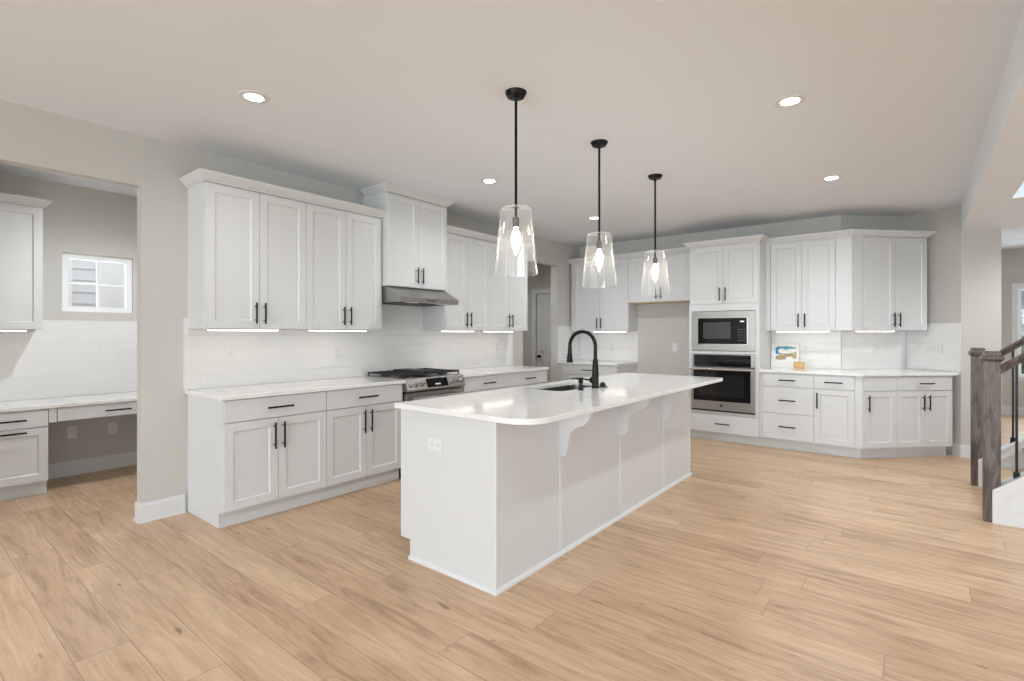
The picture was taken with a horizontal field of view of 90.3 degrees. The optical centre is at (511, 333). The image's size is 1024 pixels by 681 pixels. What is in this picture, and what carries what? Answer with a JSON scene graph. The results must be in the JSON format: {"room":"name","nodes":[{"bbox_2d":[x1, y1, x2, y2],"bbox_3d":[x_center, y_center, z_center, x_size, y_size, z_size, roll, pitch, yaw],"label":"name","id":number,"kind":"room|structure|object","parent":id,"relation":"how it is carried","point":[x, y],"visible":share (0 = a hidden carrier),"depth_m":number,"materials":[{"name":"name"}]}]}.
{"room":"kitchen","nodes":[
{"label":"kitchen","id":0,"kind":"room"},
{"bbox_2d":[0,172,136,463],"bbox_3d":[-3.810,-0.034,3.865,2.015,2.739,2.720,0,0,39],"label":"wall","id":1,"kind":"structure","parent":0,"point":[78,220],"depth_m":4.88,"materials":[{"name":"grey paint"}]},
{"bbox_2d":[0,192,52,329],"bbox_3d":[-4.336,-0.597,4.276,0.379,1.120,0.665,0,0,39],"label":"upper cabinet","id":2,"kind":"object","parent":1,"relation":"attached to","point":[21,217],"visible":1,"depth_m":4.30,"materials":[{"name":"white paint"}]},
{"bbox_2d":[0,329,27,330],"bbox_3d":[-4.307,-0.029,4.186,0.036,0.014,0.480,0,0,39],"label":"light","id":3,"kind":"object","parent":2,"relation":"attached to","point":[0,329],"visible":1,"depth_m":4.29,"materials":[{"name":"white paint"}]},
{"bbox_2d":[0,320,136,400],"bbox_3d":[-4.195,0.232,4.748,0.012,0.714,1.578,0,0,39],"label":"tile backsplash","id":4,"kind":"structure","parent":1,"relation":"attached to","point":[63,358],"depth_m":4.78,"materials":[{"name":"white tile"}]},
{"bbox_2d":[67,426,76,438],"bbox_3d":[-4.151,0.930,4.806,0.007,0.114,0.070,0,0,39],"label":"wall outlet","id":5,"kind":"object","parent":1,"relation":"attached to","point":[71,430],"visible":1,"depth_m":4.80,"materials":[{"name":"white plastic"}]},
{"bbox_2d":[48,451,136,478],"bbox_3d":[-3.280,1.268,4.409,1.865,0.135,0.968,0,0,39],"label":"baseboard","id":6,"kind":"structure","parent":1,"relation":"attached to","point":[69,468],"depth_m":4.91,"materials":[{"name":"white paint"}]},
{"bbox_2d":[62,252,131,312],"bbox_3d":[-4.066,-0.486,4.999,0.040,0.552,0.549,0,0,39],"label":"window","id":7,"kind":"structure","parent":1,"relation":"in","point":[65,256],"depth_m":4.99,"materials":[{"name":"white plastic"}]},
{"bbox_2d":[108,422,116,433],"bbox_3d":[-3.957,0.935,5.048,0.007,0.114,0.070,0,0,39],"label":"wall outlet","id":8,"kind":"object","parent":1,"relation":"attached to","point":[112,427],"visible":1,"depth_m":5.05,"materials":[{"name":"white plastic"}]},
{"bbox_2d":[0,99,579,511],"bbox_3d":[-3.709,-0.034,2.335,0.115,2.739,15.255,0,0,39],"label":"wall","id":9,"kind":"structure","parent":0,"point":[30,137],"depth_m":3.69,"materials":[{"name":"grey paint"}]},
{"bbox_2d":[133,494,185,523],"bbox_3d":[-2.442,1.268,3.895,0.125,0.135,0.725,0,0,39],"label":"baseboard","id":10,"kind":"structure","parent":9,"relation":"attached to","point":[175,505],"depth_m":3.68,"materials":[{"name":"white paint"}]},
{"bbox_2d":[179,168,309,328],"bbox_3d":[-2.069,-0.597,3.990,0.379,1.120,0.821,0,0,39],"label":"upper cabinet","id":11,"kind":"object","parent":9,"relation":"attached to","point":[247,237],"visible":1,"depth_m":3.84,"materials":[{"name":"white paint"}]},
{"bbox_2d":[206,329,279,330],"bbox_3d":[-2.044,-0.029,3.893,0.036,0.014,0.530,0,0,39],"label":"light","id":12,"kind":"object","parent":11,"relation":"attached to","point":[206,329],"visible":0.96,"depth_m":3.87,"materials":[{"name":"white paint"}]},
{"bbox_2d":[296,193,386,329],"bbox_3d":[-1.570,-0.597,4.614,0.379,1.120,0.777,0,0,39],"label":"upper cabinet","id":13,"kind":"object","parent":9,"relation":"attached to","point":[344,239],"visible":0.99,"depth_m":4.49,"materials":[{"name":"white paint"}]},
{"bbox_2d":[308,329,366,330],"bbox_3d":[-1.538,-0.029,4.526,0.036,0.014,0.570,0,0,39],"label":"light","id":14,"kind":"object","parent":13,"relation":"attached to","point":[308,329],"visible":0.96,"depth_m":4.45,"materials":[{"name":"white paint"}]},
{"bbox_2d":[183,304,512,389],"bbox_3d":[-1.221,0.185,5.345,0.012,0.970,3.942,0,0,39],"label":"tile backsplash","id":15,"kind":"structure","parent":9,"relation":"attached to","point":[261,357],"depth_m":4.76,"materials":[{"name":"white tile"}]},
{"bbox_2d":[226,344,234,358],"bbox_3d":[-2.240,0.140,4.058,0.007,0.114,0.070,0,0,39],"label":"wall outlet","id":16,"kind":"object","parent":15,"relation":"attached to","point":[230,348],"visible":1,"depth_m":4.05,"materials":[{"name":"white plastic"}]},
{"bbox_2d":[333,347,339,358],"bbox_3d":[-1.649,0.185,4.797,0.007,0.114,0.070,0,0,39],"label":"wall outlet","id":17,"kind":"object","parent":15,"relation":"attached to","point":[336,350],"visible":1,"depth_m":4.79,"materials":[{"name":"white plastic"}]},
{"bbox_2d":[495,343,498,351],"bbox_3d":[-0.192,0.180,6.619,0.007,0.114,0.070,0,0,39],"label":"wall outlet","id":18,"kind":"object","parent":15,"relation":"attached to","point":[496,344],"visible":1,"depth_m":6.61,"materials":[{"name":"white plastic"}]},
{"bbox_2d":[360,182,453,290],"bbox_3d":[-1.061,-0.929,5.198,0.444,0.949,0.880,0,0,39],"label":"upper cabinet","id":19,"kind":"object","parent":9,"relation":"attached to","point":[414,224],"visible":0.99,"depth_m":5.02,"materials":[{"name":"white paint"}]},
{"bbox_2d":[382,286,458,306],"bbox_3d":[-1.006,-0.372,5.155,0.561,0.155,0.760,0,0,39],"label":"range hood","id":20,"kind":"object","parent":19,"relation":"attached to","point":[391,295],"visible":0.88,"depth_m":4.96,"materials":[{"name":"silver metal"}]},
{"bbox_2d":[423,225,492,330],"bbox_3d":[-0.609,-0.597,5.815,0.379,1.120,0.754,0,0,39],"label":"upper cabinet","id":21,"kind":"object","parent":9,"relation":"attached to","point":[467,250],"visible":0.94,"depth_m":5.69,"materials":[{"name":"white paint"}]},
{"bbox_2d":[440,330,473,331],"bbox_3d":[-0.601,-0.029,5.698,0.036,0.014,0.510,0,0,39],"label":"light","id":22,"kind":"object","parent":21,"relation":"attached to","point":[440,330],"visible":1,"depth_m":5.63,"materials":[{"name":"white paint"}]},
{"bbox_2d":[488,235,533,330],"bbox_3d":[-0.121,-0.597,6.426,0.379,1.120,0.810,0,0,39],"label":"upper cabinet","id":23,"kind":"object","parent":9,"relation":"attached to","point":[508,284],"visible":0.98,"depth_m":6.29,"materials":[{"name":"white paint"}]},
{"bbox_2d":[483,331,512,331],"bbox_3d":[-0.164,-0.029,6.245,0.036,0.014,0.550,0,0,39],"label":"light","id":24,"kind":"object","parent":23,"relation":"attached to","point":[483,331],"visible":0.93,"depth_m":6.21,"materials":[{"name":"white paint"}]},
{"bbox_2d":[558,326,579,360],"bbox_3d":[0.899,0.151,7.997,0.012,0.538,0.632,0,0,39],"label":"tile backsplash","id":25,"kind":"structure","parent":9,"relation":"attached to","point":[564,332],"depth_m":7.93,"materials":[{"name":"white tile"}]},
{"bbox_2d":[0,0,1023,249],"bbox_3d":[0.620,-1.454,2.116,11.320,0.100,20.320,0,0,39],"label":"ceiling","id":26,"kind":"structure","parent":0,"point":[362,94],"depth_m":3.00,"materials":[{"name":"white paint"}]},
{"bbox_2d":[238,90,269,103],"bbox_3d":[-1.530,-1.401,3.022,0.170,0.005,0.170,0,0,39],"label":"recessed light","id":27,"kind":"object","parent":26,"relation":"in","point":[250,96],"visible":1,"depth_m":3.02,"materials":[{"name":"white plastic"}]},
{"bbox_2d":[480,178,497,183],"bbox_3d":[-0.209,-1.401,4.683,0.170,0.005,0.170,0,0,39],"label":"recessed light","id":28,"kind":"object","parent":26,"relation":"in","point":[485,180],"visible":1,"depth_m":4.68,"materials":[{"name":"white plastic"}]},
{"bbox_2d":[494,87,537,273],"bbox_3d":[0.023,-0.873,2.965,0.257,1.061,0.257,0,0,39],"label":"pendant light","id":29,"kind":"object","parent":26,"relation":"hanging from","point":[515,94],"visible":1,"depth_m":2.95,"materials":[{"name":"black metal"}]},
{"bbox_2d":[513,217,518,227],"bbox_3d":[0.023,-0.648,2.965,0.039,0.062,0.039,0,0,39],"label":"socket","id":30,"kind":"object","parent":29,"relation":"attached to","point":[515,219],"depth_m":2.95,"materials":[{"name":"grey metal"}]},
{"bbox_2d":[587,216,600,219],"bbox_3d":[0.994,-1.401,6.184,0.170,0.005,0.170,0,0,39],"label":"recessed light","id":31,"kind":"object","parent":26,"relation":"in","point":[593,217],"visible":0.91,"depth_m":6.19,"materials":[{"name":"white plastic"}]},
{"bbox_2d":[582,139,616,284],"bbox_3d":[0.640,-0.873,3.736,0.257,1.061,0.257,0,0,39],"label":"pendant light","id":32,"kind":"object","parent":26,"relation":"hanging from","point":[598,143],"visible":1,"depth_m":3.73,"materials":[{"name":"black metal"}]},
{"bbox_2d":[597,241,601,249],"bbox_3d":[0.640,-0.648,3.736,0.039,0.062,0.039,0,0,39],"label":"socket","id":33,"kind":"object","parent":32,"relation":"attached to","point":[599,243],"depth_m":3.72,"materials":[{"name":"grey metal"}]},
{"bbox_2d":[640,173,669,294],"bbox_3d":[1.272,-0.873,4.527,0.257,1.061,0.257,0,0,39],"label":"pendant light","id":34,"kind":"object","parent":26,"relation":"hanging from","point":[654,177],"visible":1,"depth_m":4.52,"materials":[{"name":"black metal"}]},
{"bbox_2d":[774,94,805,107],"bbox_3d":[1.677,-1.401,3.074,0.170,0.005,0.170,0,0,39],"label":"recessed light","id":35,"kind":"object","parent":26,"relation":"in","point":[791,100],"visible":1,"depth_m":3.07,"materials":[{"name":"white plastic"}]},
{"bbox_2d":[821,175,842,180],"bbox_3d":[2.880,-1.401,4.592,0.170,0.005,0.170,0,0,39],"label":"recessed light","id":36,"kind":"object","parent":26,"relation":"in","point":[832,177],"visible":1,"depth_m":4.59,"materials":[{"name":"white plastic"}]},
{"bbox_2d":[855,26,882,39],"bbox_3d":[1.667,-1.403,2.379,0.110,0.001,0.110,0,0,39],"label":"cover plate","id":37,"kind":"object","parent":26,"relation":"attached to","point":[870,32],"visible":1,"depth_m":2.37,"materials":[{"name":"white paint"}]},
{"bbox_2d":[0,414,1023,680],"bbox_3d":[-0.864,1.365,3.303,15.120,0.060,20.320,0,0,39],"label":"floor","id":38,"kind":"structure","parent":0,"point":[763,563],"depth_m":2.66,"materials":[{"name":"brown wood"}]},
{"bbox_2d":[0,409,47,500],"bbox_3d":[-4.210,0.978,4.223,0.643,0.714,0.460,0,0,39],"label":"base cabinet","id":39,"kind":"object","parent":38,"relation":"on","point":[23,434],"visible":0.98,"depth_m":4.12,"materials":[{"name":"white paint"}]},
{"bbox_2d":[0,391,136,412],"bbox_3d":[-3.922,0.605,4.606,0.614,0.030,1.458,0,0,39],"label":"countertop","id":40,"kind":"structure","parent":39,"relation":"on","point":[57,402],"depth_m":4.43,"materials":[{"name":"stone"}]},
{"bbox_2d":[48,401,136,422],"bbox_3d":[-3.542,0.681,4.611,0.084,0.119,0.975,0,0,39],"label":"drawer unit","id":41,"kind":"object","parent":40,"relation":"attached to","point":[121,408],"visible":0.73,"depth_m":4.45,"materials":[{"name":"white paint"}]},
{"bbox_2d":[188,391,325,528],"bbox_3d":[-1.938,0.894,3.921,0.668,0.883,0.766,0,0,39],"label":"base cabinet","id":42,"kind":"object","parent":38,"relation":"on","point":[249,458],"visible":0.98,"depth_m":3.68,"materials":[{"name":"white paint"}]},
{"bbox_2d":[185,376,405,400],"bbox_3d":[-1.709,0.436,4.225,0.647,0.030,1.567,0,0,39],"label":"countertop","id":43,"kind":"structure","parent":42,"relation":"on","point":[284,388],"depth_m":3.99,"materials":[{"name":"stone"}]},
{"bbox_2d":[321,384,402,499],"bbox_3d":[-1.457,0.894,4.523,0.668,0.883,0.777,0,0,39],"label":"base cabinet","id":44,"kind":"object","parent":38,"relation":"on","point":[363,424],"visible":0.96,"depth_m":4.30,"materials":[{"name":"white paint"}]},
{"bbox_2d":[365,368,465,472],"bbox_3d":[-0.947,0.824,5.107,0.697,0.922,0.756,0,0,39],"label":"gas range","id":45,"kind":"object","parent":38,"relation":"on","point":[421,383],"visible":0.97,"depth_m":4.94,"materials":[{"name":"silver metal"}]},
{"bbox_2d":[365,373,461,379],"bbox_3d":[-0.981,0.423,5.135,0.590,0.015,0.756,0,0,39],"label":"cooktop","id":46,"kind":"object","parent":45,"relation":"in","point":[431,376],"depth_m":4.94,"materials":[{"name":"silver metal"}]},
{"bbox_2d":[461,373,508,392],"bbox_3d":[-0.497,0.894,5.724,0.668,0.883,0.754,0,0,39],"label":"base cabinet","id":47,"kind":"object","parent":38,"relation":"on","point":[498,381],"visible":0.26,"depth_m":5.51,"materials":[{"name":"white paint"}]},
{"bbox_2d":[508,370,546,387],"bbox_3d":[-0.025,0.894,6.314,0.668,0.883,0.754,0,0,39],"label":"base cabinet","id":48,"kind":"object","parent":38,"relation":"on","point":[517,379],"visible":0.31,"depth_m":6.11,"materials":[{"name":"white paint"}]},
{"bbox_2d":[448,365,548,377],"bbox_3d":[-0.264,0.436,6.032,0.647,0.030,1.533,0,0,39],"label":"countertop","id":49,"kind":"structure","parent":48,"relation":"on","point":[493,370],"depth_m":5.99,"materials":[{"name":"stone"}]},
{"bbox_2d":[401,389,691,595],"bbox_3d":[0.576,0.894,3.899,1.003,0.883,2.864,0,0,39],"label":"kitchen island","id":50,"kind":"object","parent":38,"relation":"on","point":[499,503],"visible":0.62,"depth_m":2.96,"materials":[{"name":"white paint"}]},
{"bbox_2d":[428,437,441,451],"bbox_3d":[-0.437,0.630,2.892,0.114,0.070,0.007,0,0,39],"label":"wall outlet","id":51,"kind":"object","parent":50,"relation":"attached to","point":[434,444],"visible":1,"depth_m":2.89,"materials":[{"name":"white plastic"}]},
{"bbox_2d":[394,373,722,424],"bbox_3d":[0.655,0.436,3.987,1.038,0.030,3.116,0,0,39],"label":"island countertop","id":52,"kind":"structure","parent":50,"relation":"on","point":[521,405],"depth_m":3.26,"materials":[{"name":"stone"}]},
{"bbox_2d":[539,385,591,390],"bbox_3d":[0.451,0.558,4.114,0.412,0.212,0.780,0,0,39],"label":"sink","id":53,"kind":"object","parent":52,"relation":"in","point":[567,387],"visible":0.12,"depth_m":4.41,"materials":[{"name":"silver metal"}]},
{"bbox_2d":[571,377,583,389],"bbox_3d":[0.489,0.374,3.827,0.113,0.095,0.047,0,0,39],"label":"soap dispenser","id":54,"kind":"object","parent":52,"relation":"on","point":[580,379],"visible":1,"depth_m":3.79,"materials":[{"name":"black metal"}]},
{"bbox_2d":[567,330,598,387],"bbox_3d":[0.546,0.195,4.006,0.290,0.452,0.090,0,0,39],"label":"kitchen faucet","id":55,"kind":"object","parent":52,"relation":"on","point":[594,379],"visible":1,"depth_m":3.94,"materials":[{"name":"black metal"}]},
{"bbox_2d":[599,382,607,387],"bbox_3d":[0.717,0.400,4.023,0.080,0.043,0.080,0,0,39],"label":"stopper","id":56,"kind":"object","parent":52,"relation":"on","point":[602,384],"visible":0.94,"depth_m":4.00,"materials":[{"name":"black metal"}]},
{"bbox_2d":[559,363,636,380],"bbox_3d":[1.275,0.894,7.687,0.983,0.883,0.668,0,0,39],"label":"base cabinet","id":57,"kind":"object","parent":38,"relation":"on","point":[566,371],"visible":0.27,"depth_m":7.51,"materials":[{"name":"white paint"}]},
{"bbox_2d":[558,360,636,365],"bbox_3d":[1.287,0.436,7.691,0.999,0.030,0.647,0,0,39],"label":"countertop","id":58,"kind":"structure","parent":57,"relation":"on","point":[586,362],"depth_m":7.47,"materials":[{"name":"stone"}]},
{"bbox_2d":[683,234,770,445],"bbox_3d":[2.769,0.089,6.482,0.938,2.492,0.684,0,0,39],"label":"tall cabinet","id":59,"kind":"object","parent":38,"relation":"on","point":[727,274],"visible":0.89,"depth_m":6.22,"materials":[{"name":"white paint"}]},
{"bbox_2d":[689,353,754,414],"bbox_3d":[2.710,0.605,6.419,0.753,0.710,0.598,0,0,39],"label":"wall oven","id":60,"kind":"object","parent":59,"relation":"in","point":[735,393],"visible":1,"depth_m":6.21,"materials":[{"name":"stainless steel"},{"name":"black glass"}]},
{"bbox_2d":[692,310,754,350],"bbox_3d":[2.720,-0.032,6.428,0.748,0.485,0.472,0,0,39],"label":"microwave","id":61,"kind":"object","parent":59,"relation":"in","point":[716,330],"visible":0.99,"depth_m":6.23,"materials":[{"name":"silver metal"}]},
{"bbox_2d":[760,372,814,452],"bbox_3d":[3.315,0.894,6.056,0.555,0.883,0.668,0,0,39],"label":"base cabinet","id":62,"kind":"object","parent":38,"relation":"on","point":[786,399],"visible":0.97,"depth_m":5.82,"materials":[{"name":"white paint"}]},
{"bbox_2d":[814,374,861,457],"bbox_3d":[3.705,0.894,5.744,0.443,0.883,0.668,0,0,39],"label":"base cabinet","id":63,"kind":"object","parent":38,"relation":"on","point":[837,399],"visible":1,"depth_m":5.52,"materials":[{"name":"white paint"}]},
{"bbox_2d":[860,376,896,458],"bbox_3d":[3.866,0.894,5.685,0.381,0.883,0.668,0,0,-6],"label":"base cabinet","id":64,"kind":"object","parent":38,"relation":"on","point":[879,393],"visible":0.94,"depth_m":5.40,"materials":[{"name":"white paint"}]},
{"bbox_2d":[891,376,951,457],"bbox_3d":[4.383,0.894,5.743,0.660,0.883,0.668,0,0,-6],"label":"base cabinet","id":65,"kind":"object","parent":38,"relation":"on","point":[924,403],"visible":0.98,"depth_m":5.45,"materials":[{"name":"white paint"}]},
{"bbox_2d":[759,367,958,376],"bbox_3d":[3.895,0.436,5.817,2.002,0.030,1.002,0,0,15],"label":"countertop","id":66,"kind":"structure","parent":65,"relation":"on","point":[840,372],"depth_m":5.67,"materials":[{"name":"stone"}]},
{"bbox_2d":[771,344,798,367],"bbox_3d":[3.405,0.279,6.354,0.310,0.287,0.058,0,0,39],"label":"board","id":67,"kind":"object","parent":66,"relation":"on","point":[782,355],"visible":0.97,"depth_m":6.36,"materials":[{"name":"white paper"}]},
{"bbox_2d":[792,361,805,368],"bbox_3d":[3.479,0.376,6.169,0.145,0.092,0.023,0,0,39],"label":"sign","id":68,"kind":"object","parent":66,"relation":"on","point":[796,364],"visible":1,"depth_m":6.16,"materials":[{"name":"brown wood"}]},
{"bbox_2d":[968,337,1023,528],"bbox_3d":[4.789,-0.242,3.243,2.750,3.155,1.228,0,0,39],"label":"staircase","id":69,"kind":"structure","parent":38,"relation":"on","point":[998,469],"depth_m":3.61,"materials":[{"name":"white paint"}]},
{"bbox_2d":[523,262,550,365],"bbox_3d":[-0.255,-0.034,8.033,1.665,2.739,2.830,0,0,39],"label":"wall","id":70,"kind":"structure","parent":0,"point":[542,280],"depth_m":9.20,"materials":[{"name":"grey paint"}]},
{"bbox_2d":[532,288,550,382],"bbox_3d":[0.728,0.270,8.898,0.920,2.130,0.101,0,0,39],"label":"door","id":71,"kind":"structure","parent":70,"relation":"in","point":[543,300],"depth_m":9.06,"materials":[{"name":"white paint"}]},
{"bbox_2d":[580,205,1000,454],"bbox_3d":[3.314,-0.034,7.168,5.120,2.739,1.065,0,0,39],"label":"wall","id":72,"kind":"structure","parent":0,"point":[964,268],"depth_m":5.77,"materials":[{"name":"grey paint"}]},
{"bbox_2d":[567,253,637,330],"bbox_3d":[1.373,-0.597,7.794,1.006,1.120,0.379,0,0,39],"label":"upper cabinet","id":73,"kind":"object","parent":72,"relation":"attached to","point":[597,303],"visible":0.94,"depth_m":7.65,"materials":[{"name":"white paint"}]},
{"bbox_2d":[593,331,626,331],"bbox_3d":[1.457,-0.029,7.624,0.550,0.014,0.036,0,0,39],"label":"light","id":74,"kind":"object","parent":73,"relation":"attached to","point":[593,331],"visible":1,"depth_m":7.60,"materials":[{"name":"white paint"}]},
{"bbox_2d":[580,331,637,361],"bbox_3d":[1.494,0.188,7.933,1.001,0.464,0.012,0,0,39],"label":"tile backsplash","id":75,"kind":"structure","parent":72,"relation":"attached to","point":[625,343],"depth_m":7.88,"materials":[{"name":"white tile"}]},
{"bbox_2d":[609,343,613,350],"bbox_3d":[1.539,0.205,7.886,0.070,0.114,0.007,0,0,39],"label":"wall outlet","id":76,"kind":"object","parent":75,"relation":"attached to","point":[611,345],"visible":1,"depth_m":7.88,"materials":[{"name":"white plastic"}]},
{"bbox_2d":[627,247,689,303],"bbox_3d":[2.153,-0.797,7.170,0.990,0.719,0.379,0,0,39],"label":"upper cabinet","id":77,"kind":"object","parent":72,"relation":"attached to","point":[677,265],"visible":0.82,"depth_m":7.07,"materials":[{"name":"white paint"}]},
{"bbox_2d":[672,343,676,350],"bbox_3d":[2.325,0.195,7.271,0.070,0.114,0.007,0,0,39],"label":"wall outlet","id":78,"kind":"object","parent":72,"relation":"attached to","point":[674,345],"visible":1,"depth_m":7.27,"materials":[{"name":"white plastic"}]},
{"bbox_2d":[771,331,840,368],"bbox_3d":[3.595,0.192,6.254,0.746,0.456,0.010,0,0,39],"label":"tile backsplash","id":79,"kind":"structure","parent":72,"relation":"attached to","point":[824,348],"depth_m":6.17,"materials":[{"name":"white tile"}]},
{"bbox_2d":[801,345,807,353],"bbox_3d":[3.589,0.195,6.247,0.070,0.114,0.007,0,0,39],"label":"wall outlet","id":80,"kind":"object","parent":79,"relation":"attached to","point":[804,348],"visible":1,"depth_m":6.25,"materials":[{"name":"white plastic"}]},
{"bbox_2d":[766,229,853,330],"bbox_3d":[3.541,-0.597,6.060,0.904,1.120,0.379,0,0,39],"label":"upper cabinet","id":81,"kind":"object","parent":72,"relation":"attached to","point":[809,276],"visible":0.99,"depth_m":5.95,"materials":[{"name":"white paint"}]},
{"bbox_2d":[776,331,829,331],"bbox_3d":[3.441,-0.029,6.038,0.570,0.014,0.036,0,0,39],"label":"light","id":82,"kind":"object","parent":81,"relation":"attached to","point":[776,331],"visible":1,"depth_m":6.02,"materials":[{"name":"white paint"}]},
{"bbox_2d":[841,331,905,368],"bbox_3d":[4.310,0.192,6.066,0.836,0.456,0.010,0,0,-6],"label":"tile backsplash","id":83,"kind":"structure","parent":72,"relation":"attached to","point":[857,348],"depth_m":6.06,"materials":[{"name":"white tile"}]},
{"bbox_2d":[874,345,879,354],"bbox_3d":[4.344,0.195,6.061,0.070,0.114,0.008,0,0,-6],"label":"wall outlet","id":84,"kind":"object","parent":83,"relation":"attached to","point":[876,347],"visible":1,"depth_m":6.06,"materials":[{"name":"white plastic"}]},
{"bbox_2d":[844,229,935,330],"bbox_3d":[4.258,-0.597,5.874,1.012,1.120,0.379,0,0,-6],"label":"upper cabinet","id":85,"kind":"object","parent":72,"relation":"attached to","point":[889,267],"visible":0.99,"depth_m":5.74,"materials":[{"name":"white paint"}]},
{"bbox_2d":[856,330,894,331],"bbox_3d":[4.119,-0.029,5.779,0.480,0.014,0.036,0,0,-6],"label":"light","id":86,"kind":"object","parent":85,"relation":"attached to","point":[856,330],"visible":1,"depth_m":5.75,"materials":[{"name":"white paint"}]},
{"bbox_2d":[906,323,960,371],"bbox_3d":[4.801,0.151,5.819,0.012,0.538,0.592,0,0,-13],"label":"tile backsplash","id":87,"kind":"structure","parent":72,"relation":"attached to","point":[947,334],"depth_m":5.77,"materials":[{"name":"white tile"}]},
{"bbox_2d":[925,343,942,353],"bbox_3d":[4.798,0.170,5.795,0.009,0.114,0.189,0,0,-14],"label":"light switch","id":88,"kind":"object","parent":87,"relation":"attached to","point":[929,348],"visible":1,"depth_m":5.79,"materials":[{"name":"white plastic"}]},
{"bbox_2d":[952,443,969,457],"bbox_3d":[4.968,1.268,5.454,0.063,0.135,0.397,0,0,-45],"label":"baseboard","id":89,"kind":"structure","parent":72,"relation":"attached to","point":[961,450],"depth_m":5.52,"materials":[{"name":"white paint"}]},
{"bbox_2d":[961,10,1023,231],"bbox_3d":[1.796,-1.304,-1.897,4.470,0.399,15.520,0,0,39],"label":"ceiling","id":90,"kind":"structure","parent":0,"point":[993,198],"depth_m":3.41,"materials":[{"name":"white paint"}]},
{"bbox_2d":[1001,248,1023,406],"bbox_3d":[8.153,-0.034,5.894,4.270,2.739,4.410,0,0,39],"label":"wall","id":91,"kind":"structure","parent":0,"point":[1012,260],"depth_m":8.46,"materials":[{"name":"grey paint"}]},
{"bbox_2d":[1001,406,1023,414],"bbox_3d":[9.430,1.268,7.492,4.030,0.135,0.020,0,0,39],"label":"baseboard","id":92,"kind":"structure","parent":91,"relation":"attached to","point":[1004,409],"depth_m":8.43,"materials":[{"name":"white paint"}]},
{"bbox_2d":[1011,283,1023,381],"bbox_3d":[9.054,-0.025,7.830,2.000,1.620,0.120,0,0,39],"label":"window","id":93,"kind":"structure","parent":91,"relation":"in","point":[1016,287],"depth_m":8.40,"materials":[{"name":"white plastic"}]},
{"label":"outside","id":94,"kind":"structure","parent":0,"visible":0},
{"bbox_3d":[2.888,1.885,10.494,120.000,0.100,140.000,0,0,39],"label":"ground","id":95,"kind":"structure","parent":94,"visible":0},
{"bbox_2d":[68,259,124,307],"bbox_3d":[-7.590,-1.365,7.929,4.035,6.400,7.697,0,0,39],"label":"neighbor house","id":96,"kind":"structure","parent":95,"relation":"on","point":[81,295],"depth_m":7.03,"materials":[{"name":"white"}]},
{"bbox_2d":[1021,290,1023,335],"bbox_3d":[19.048,-0.265,21.900,11.800,4.200,7.200,0,0,39],"label":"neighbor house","id":97,"kind":"structure","parent":95,"relation":"on","point":[1022,291],"depth_m":18.50,"materials":[{"name":"white"}]},
{"bbox_2d":[1021,335,1023,373],"bbox_3d":[12.063,0.952,11.456,2.378,1.936,2.533,0,0,39],"label":"shrub","id":98,"kind":"object","parent":95,"relation":"on","point":[1022,346],"visible":0.02,"depth_m":10.96,"materials":[{"name":"green plant"}]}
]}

